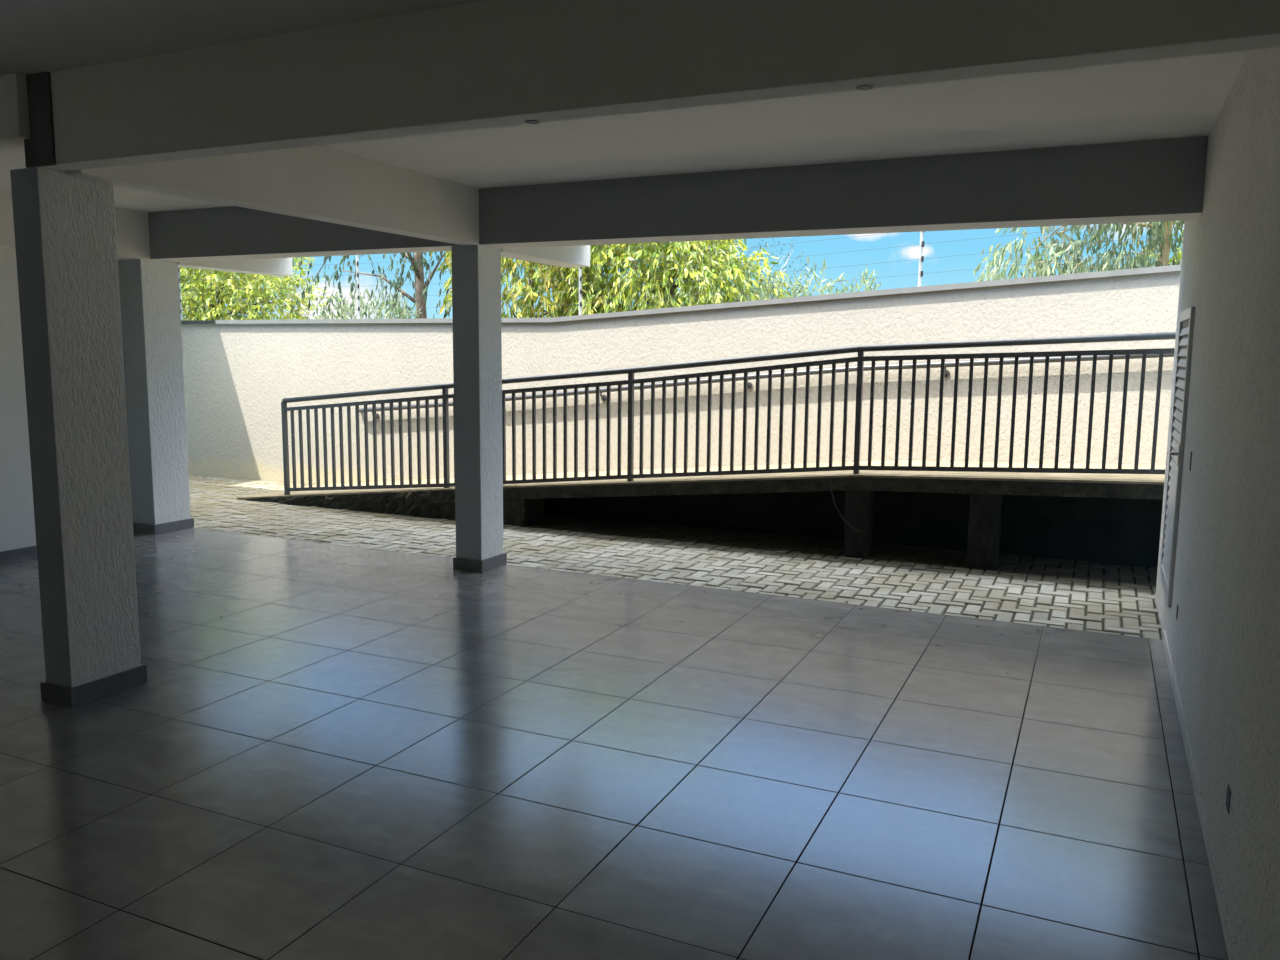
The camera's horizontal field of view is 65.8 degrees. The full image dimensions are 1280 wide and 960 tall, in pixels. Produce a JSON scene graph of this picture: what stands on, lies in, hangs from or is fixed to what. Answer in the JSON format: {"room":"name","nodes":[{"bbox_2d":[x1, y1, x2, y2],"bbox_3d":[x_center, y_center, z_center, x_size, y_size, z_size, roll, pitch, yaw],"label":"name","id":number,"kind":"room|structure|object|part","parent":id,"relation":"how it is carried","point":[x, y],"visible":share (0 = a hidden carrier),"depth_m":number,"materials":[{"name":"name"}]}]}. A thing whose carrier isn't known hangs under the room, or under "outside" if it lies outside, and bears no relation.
{"room":"covered parking garage","nodes":[
{"label":"covered parking garage","id":0,"kind":"room"},
{"bbox_2d":[0,246,125,551],"bbox_3d":[-7.071,-0.330,4.060,0.450,2.885,11.820,4,8,25],"label":"wall","id":1,"kind":"structure","parent":0,"point":[17,519],"depth_m":7.93,"materials":[{"name":"white paint"}]},
{"bbox_2d":[0,546,36,560],"bbox_3d":[-7.120,1.146,3.618,0.012,0.070,10.650,4,8,25],"label":"baseboard","id":2,"kind":"structure","parent":1,"relation":"attached to","point":[32,550],"depth_m":8.03,"materials":[{"name":"tile"}]},
{"bbox_2d":[0,528,1228,959],"bbox_3d":[-3.145,1.495,2.449,8.840,0.250,11.820,4,8,25],"label":"floor","id":3,"kind":"structure","parent":0,"point":[325,751],"depth_m":3.96,"materials":[{"name":"tile"}]},
{"bbox_2d":[10,71,147,707],"bbox_3d":[-2.651,-0.375,4.723,0.330,2.885,0.414,4,8,25],"label":"column","id":4,"kind":"structure","parent":3,"relation":"on","point":[65,225],"depth_m":4.67,"materials":[{"name":"white paint"}]},
{"bbox_3d":[-2.712,1.006,4.925,0.224,0.092,0.414,4,8,25],"label":"skirting","id":5,"kind":"part","parent":4,"relation":"part of","materials":[{"name":"tile"}]},
{"bbox_2d":[118,259,193,534],"bbox_3d":[-4.512,-0.763,9.170,0.389,2.480,0.434,4,8,25],"label":"column","id":6,"kind":"structure","parent":3,"relation":"on","point":[148,289],"depth_m":9.04,"materials":[{"name":"white paint"}]},
{"bbox_2d":[0,190,172,261],"bbox_3d":[-5.033,-2.007,7.508,0.160,0.405,3.520,4,8,25],"label":"beam","id":7,"kind":"structure","parent":6,"relation":"on","point":[132,227],"depth_m":8.56,"materials":[{"name":"paint"}]},
{"bbox_2d":[177,258,292,275],"bbox_3d":[-4.036,-2.236,9.752,0.230,0.340,1.410,4,8,25],"label":"beam","id":8,"kind":"structure","parent":7,"relation":"attached to","point":[272,266],"depth_m":9.87,"materials":[{"name":"paint"}]},
{"bbox_3d":[-4.523,0.421,9.323,0.389,0.092,0.434,4,8,25],"label":"skirting","id":9,"kind":"part","parent":6,"relation":"part of","materials":[{"name":"tile"}]},
{"bbox_2d":[451,245,506,571],"bbox_3d":[-1.258,-0.543,7.698,0.274,2.480,0.349,4,8,25],"label":"column","id":10,"kind":"structure","parent":3,"relation":"on","point":[476,269],"depth_m":7.59,"materials":[{"name":"white paint"}]},
{"bbox_3d":[-1.269,0.641,7.851,0.274,0.092,0.349,4,8,25],"label":"skirting","id":11,"kind":"part","parent":10,"relation":"part of","materials":[{"name":"tile"}]},
{"bbox_2d":[148,136,1207,261],"bbox_3d":[-0.578,-1.928,7.209,8.180,0.405,0.320,4,8,25],"label":"beam","id":12,"kind":"structure","parent":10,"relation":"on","point":[1159,180],"depth_m":6.34,"materials":[{"name":"paint"}]},
{"bbox_2d":[501,245,589,266],"bbox_3d":[-0.865,-2.020,8.310,0.250,0.340,1.440,4,8,25],"label":"beam cantilever","id":13,"kind":"structure","parent":12,"relation":"attached to","point":[562,256],"depth_m":8.42,"materials":[{"name":"paint"}]},
{"bbox_2d":[0,0,1248,211],"bbox_3d":[-3.142,-1.540,2.002,8.840,0.115,11.700,4,8,25],"label":"ceiling","id":14,"kind":"structure","parent":0,"point":[1180,97],"depth_m":4.95,"materials":[{"name":"paint"}]},
{"bbox_2d":[0,72,29,149],"bbox_3d":[-4.285,-1.762,5.138,3.525,0.270,0.170,4,8,25],"label":"beam","id":15,"kind":"structure","parent":14,"relation":"attached to","point":[14,112],"depth_m":4.35,"materials":[{"name":"paint"}]},
{"bbox_2d":[63,145,478,244],"bbox_3d":[-1.932,-1.774,5.918,0.160,0.405,3.180,4,8,25],"label":"beam","id":16,"kind":"structure","parent":14,"relation":"attached to","point":[319,183],"depth_m":5.86,"materials":[{"name":"paint"}]},
{"bbox_2d":[40,0,1279,170],"bbox_3d":[-0.490,-1.448,3.443,4.820,0.390,0.130,4,8,25],"label":"beam","id":17,"kind":"structure","parent":14,"relation":"attached to","point":[482,64],"depth_m":3.26,"materials":[{"name":"paint"}]},
{"bbox_2d":[525,120,539,123],"bbox_3d":[-0.376,-1.251,3.456,0.052,0.003,0.052,4,8,25],"label":"cap","id":18,"kind":"object","parent":17,"relation":"attached to","point":[526,121],"visible":1,"depth_m":3.45,"materials":[{"name":"black plastic"}]},
{"bbox_2d":[856,85,873,89],"bbox_3d":[0.676,-1.179,2.972,0.052,0.003,0.052,4,8,25],"label":"cap","id":19,"kind":"object","parent":17,"relation":"attached to","point":[862,87],"visible":1,"depth_m":2.97,"materials":[{"name":"black plastic"}]},
{"bbox_2d":[189,475,1162,638],"bbox_3d":[-1.563,0.465,9.779,16.920,0.042,2.912,4,8,25],"label":"paving","id":20,"kind":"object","parent":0,"point":[214,504],"visible":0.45,"depth_m":8.22,"materials":[{"name":"grey stone"}]},
{"bbox_2d":[237,460,1165,570],"bbox_3d":[1.054,0.090,9.380,11.900,0.894,1.347,4,8,25],"label":"ramp","id":21,"kind":"object","parent":20,"relation":"on","point":[1090,517],"visible":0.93,"depth_m":8.76,"materials":[{"name":"concrete"}]},
{"bbox_2d":[281,332,1175,494],"bbox_3d":[-0.012,-0.446,9.207,8.758,1.847,0.054,4,8,25],"label":"railing","id":22,"kind":"object","parent":21,"relation":"on","point":[861,349],"visible":0.92,"depth_m":8.76,"materials":[{"name":"metal"}]},
{"bbox_3d":[-3.966,-0.336,11.073,0.044,1.080,0.044,4,8,25],"label":"post","id":23,"kind":"part","parent":22,"relation":"part of","materials":[{"name":"metal"}]},
{"bbox_3d":[-1.987,-0.415,10.137,0.044,1.069,0.044,4,8,25],"label":"post","id":24,"kind":"part","parent":22,"relation":"part of","materials":[{"name":"metal"}]},
{"bbox_3d":[-0.086,-0.480,9.238,0.044,1.059,0.044,4,8,25],"label":"post","id":25,"kind":"part","parent":22,"relation":"part of","materials":[{"name":"metal"}]},
{"bbox_3d":[-0.007,0.023,9.264,8.735,0.754,0.036,4,8,25],"label":"rail","id":26,"kind":"part","parent":22,"relation":"part of","materials":[{"name":"metal"}]},
{"bbox_3d":[0.002,-0.972,9.135,8.739,0.784,0.054,4,8,25],"label":"rail","id":27,"kind":"part","parent":22,"relation":"part of","materials":[{"name":"metal"}]},
{"bbox_3d":[0.002,-0.868,9.148,8.735,0.756,0.040,4,8,25],"label":"second rail","id":28,"kind":"part","parent":22,"relation":"part of","materials":[{"name":"metal"}]},
{"bbox_3d":[1.840,-0.552,8.326,0.044,1.076,0.044,4,8,25],"label":"post","id":29,"kind":"part","parent":22,"relation":"part of","materials":[{"name":"metal"}]},
{"bbox_2d":[830,489,861,532],"bbox_3d":[1.733,0.262,8.320,0.287,0.348,0.028,4,8,27],"label":"cable","id":30,"kind":"object","parent":21,"relation":"hanging from","point":[831,489],"visible":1,"depth_m":8.33,"materials":[{"name":"black plastic"}]},
{"bbox_2d":[181,265,1180,484],"bbox_3d":[-2.519,-1.068,11.749,21.500,2.860,0.240,4,8,25],"label":"wall","id":31,"kind":"structure","parent":0,"point":[238,374],"depth_m":10.10,"materials":[{"name":"paint"}]},
{"bbox_2d":[178,223,1181,319],"bbox_3d":[-1.459,-2.513,11.063,16.247,1.400,0.047,4,8,25],"label":"fence","id":32,"kind":"object","parent":31,"relation":"on","point":[921,257],"visible":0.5,"depth_m":10.53,"materials":[{"name":"metal"}]},
{"bbox_3d":[-6.180,-2.592,13.273,0.030,0.905,0.030,-6,10,-42],"label":"post","id":33,"kind":"part","parent":32,"relation":"part of","materials":[{"name":"metal"}]},
{"bbox_3d":[-3.423,-2.403,12.005,0.030,0.905,0.030,-6,10,-42],"label":"post","id":34,"kind":"part","parent":32,"relation":"part of","materials":[{"name":"metal"}]},
{"bbox_3d":[-0.648,-2.232,10.727,0.030,0.905,0.030,-6,10,-42],"label":"post","id":35,"kind":"part","parent":32,"relation":"part of","materials":[{"name":"metal"}]},
{"bbox_3d":[2.618,-2.244,9.195,0.030,0.905,0.030,-6,10,-42],"label":"post","id":36,"kind":"part","parent":32,"relation":"part of","materials":[{"name":"metal"}]},
{"bbox_2d":[359,354,1173,418],"bbox_3d":[1.184,-0.923,9.885,10.215,0.979,0.107,4,8,25],"label":"handrail","id":37,"kind":"object","parent":31,"relation":"attached to","point":[1007,361],"visible":0.44,"depth_m":9.56,"materials":[{"name":"metal"}]},
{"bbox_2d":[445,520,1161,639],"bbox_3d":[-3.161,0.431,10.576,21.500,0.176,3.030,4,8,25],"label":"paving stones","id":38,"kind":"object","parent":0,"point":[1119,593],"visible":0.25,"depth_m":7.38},
{"bbox_2d":[1155,47,1279,959],"bbox_3d":[1.034,0.146,0.951,0.220,2.885,12.950,4,8,25],"label":"wall","id":39,"kind":"structure","parent":0,"point":[1223,640],"depth_m":3.41,"materials":[{"name":"white paint"}]},
{"bbox_2d":[1160,306,1194,607],"bbox_3d":[3.178,-0.162,5.920,0.075,1.690,0.870,4,8,25],"label":"door","id":40,"kind":"structure","parent":39,"relation":"in","point":[1187,317],"depth_m":5.81,"materials":[{"name":"paint"}]},
{"bbox_3d":[3.017,-0.142,5.599,0.054,0.120,0.131,4,8,25],"label":"handle","id":41,"kind":"part","parent":40,"relation":"part of","materials":[{"name":"metal"}]},
{"bbox_3d":[3.202,-0.168,5.908,0.016,1.470,0.760,4,8,25],"label":"louvre panel","id":42,"kind":"part","parent":40,"relation":"part of","materials":[{"name":"paint"}]},
{"bbox_2d":[1162,630,1238,959],"bbox_3d":[0.674,1.599,0.662,0.010,0.070,11.800,4,8,25],"label":"baseboard","id":43,"kind":"structure","parent":39,"relation":"attached to","point":[1229,938],"depth_m":3.52,"materials":[{"name":"grey tile"}]},
{"bbox_2d":[1226,784,1230,813],"bbox_3d":[1.832,0.992,3.078,0.004,0.072,0.060,4,8,25],"label":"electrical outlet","id":44,"kind":"object","parent":39,"relation":"attached to","point":[1228,787],"visible":1,"depth_m":3.08,"materials":[{"name":"black plastic"}]},
{"bbox_3d":[20.985,-3.711,45.078,120.000,0.380,80.350,4,8,25],"label":"ground","id":45,"kind":"structure","parent":0,"visible":0},
{"bbox_2d":[180,257,348,319],"bbox_3d":[-7.392,-2.989,17.446,4.879,4.733,2.988,2,8,14],"label":"tree","id":46,"kind":"object","parent":45,"relation":"on","point":[251,287],"visible":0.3,"depth_m":16.71,"materials":[{"name":"green plant"}]},
{"bbox_2d":[312,287,421,318],"bbox_3d":[-4.323,-1.728,15.797,1.958,2.700,1.358,4,8,25],"label":"shrub","id":47,"kind":"object","parent":45,"relation":"on","point":[402,313],"visible":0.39,"depth_m":15.55,"materials":[{"name":"green plant"}]},
{"bbox_2d":[290,251,522,318],"bbox_3d":[-3.686,-3.234,16.048,4.719,5.636,2.952,1,7,6],"label":"tree","id":48,"kind":"object","parent":45,"relation":"on","point":[421,289],"visible":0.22,"depth_m":15.92,"materials":[{"name":"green plant"}]},
{"bbox_2d":[429,245,633,317],"bbox_3d":[-1.652,-2.723,15.303,2.826,4.854,3.457,-6,10,-41],"label":"tree","id":49,"kind":"object","parent":45,"relation":"on","point":[529,296],"visible":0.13,"depth_m":14.71,"materials":[{"name":"green plant"}]},
{"bbox_2d":[542,239,789,315],"bbox_3d":[0.370,-2.626,14.927,4.184,4.800,2.917,4,8,25],"label":"tree","id":50,"kind":"object","parent":45,"relation":"on","point":[659,277],"visible":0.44,"depth_m":14.11,"materials":[{"name":"green plant"}]},
{"bbox_2d":[732,237,810,298],"bbox_3d":[1.915,-1.949,14.989,1.266,3.458,1.190,4,8,25],"label":"shrub","id":51,"kind":"object","parent":45,"relation":"on","point":[790,237],"visible":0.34,"depth_m":14.78,"materials":[{"name":"green plant"}]},
{"bbox_2d":[732,256,846,301],"bbox_3d":[2.037,-1.601,13.968,1.832,3.031,1.287,4,8,25],"label":"shrub","id":52,"kind":"object","parent":45,"relation":"on","point":[769,283],"visible":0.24,"depth_m":13.77,"materials":[{"name":"green plant"}]},
{"bbox_2d":[841,265,880,291],"bbox_3d":[2.907,-1.401,13.142,0.495,2.863,0.576,4,8,25],"label":"shrub","id":53,"kind":"object","parent":45,"relation":"on","point":[863,281],"visible":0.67,"depth_m":12.90,"materials":[{"name":"green plant"}]},
{"bbox_2d":[973,221,1184,281],"bbox_3d":[6.268,-2.632,12.614,4.306,5.501,3.129,4,8,25],"label":"tree","id":54,"kind":"object","parent":45,"relation":"on","point":[1161,229],"visible":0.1,"depth_m":12.57,"materials":[{"name":"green plant"}]},
{"bbox_2d":[1129,229,1183,266],"bbox_3d":[7.257,-1.720,13.297,1.095,3.534,1.115,-2,8,-22],"label":"shrub","id":55,"kind":"object","parent":45,"relation":"on","point":[1180,252],"visible":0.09,"depth_m":13.19,"materials":[{"name":"green plant"}]}
]}

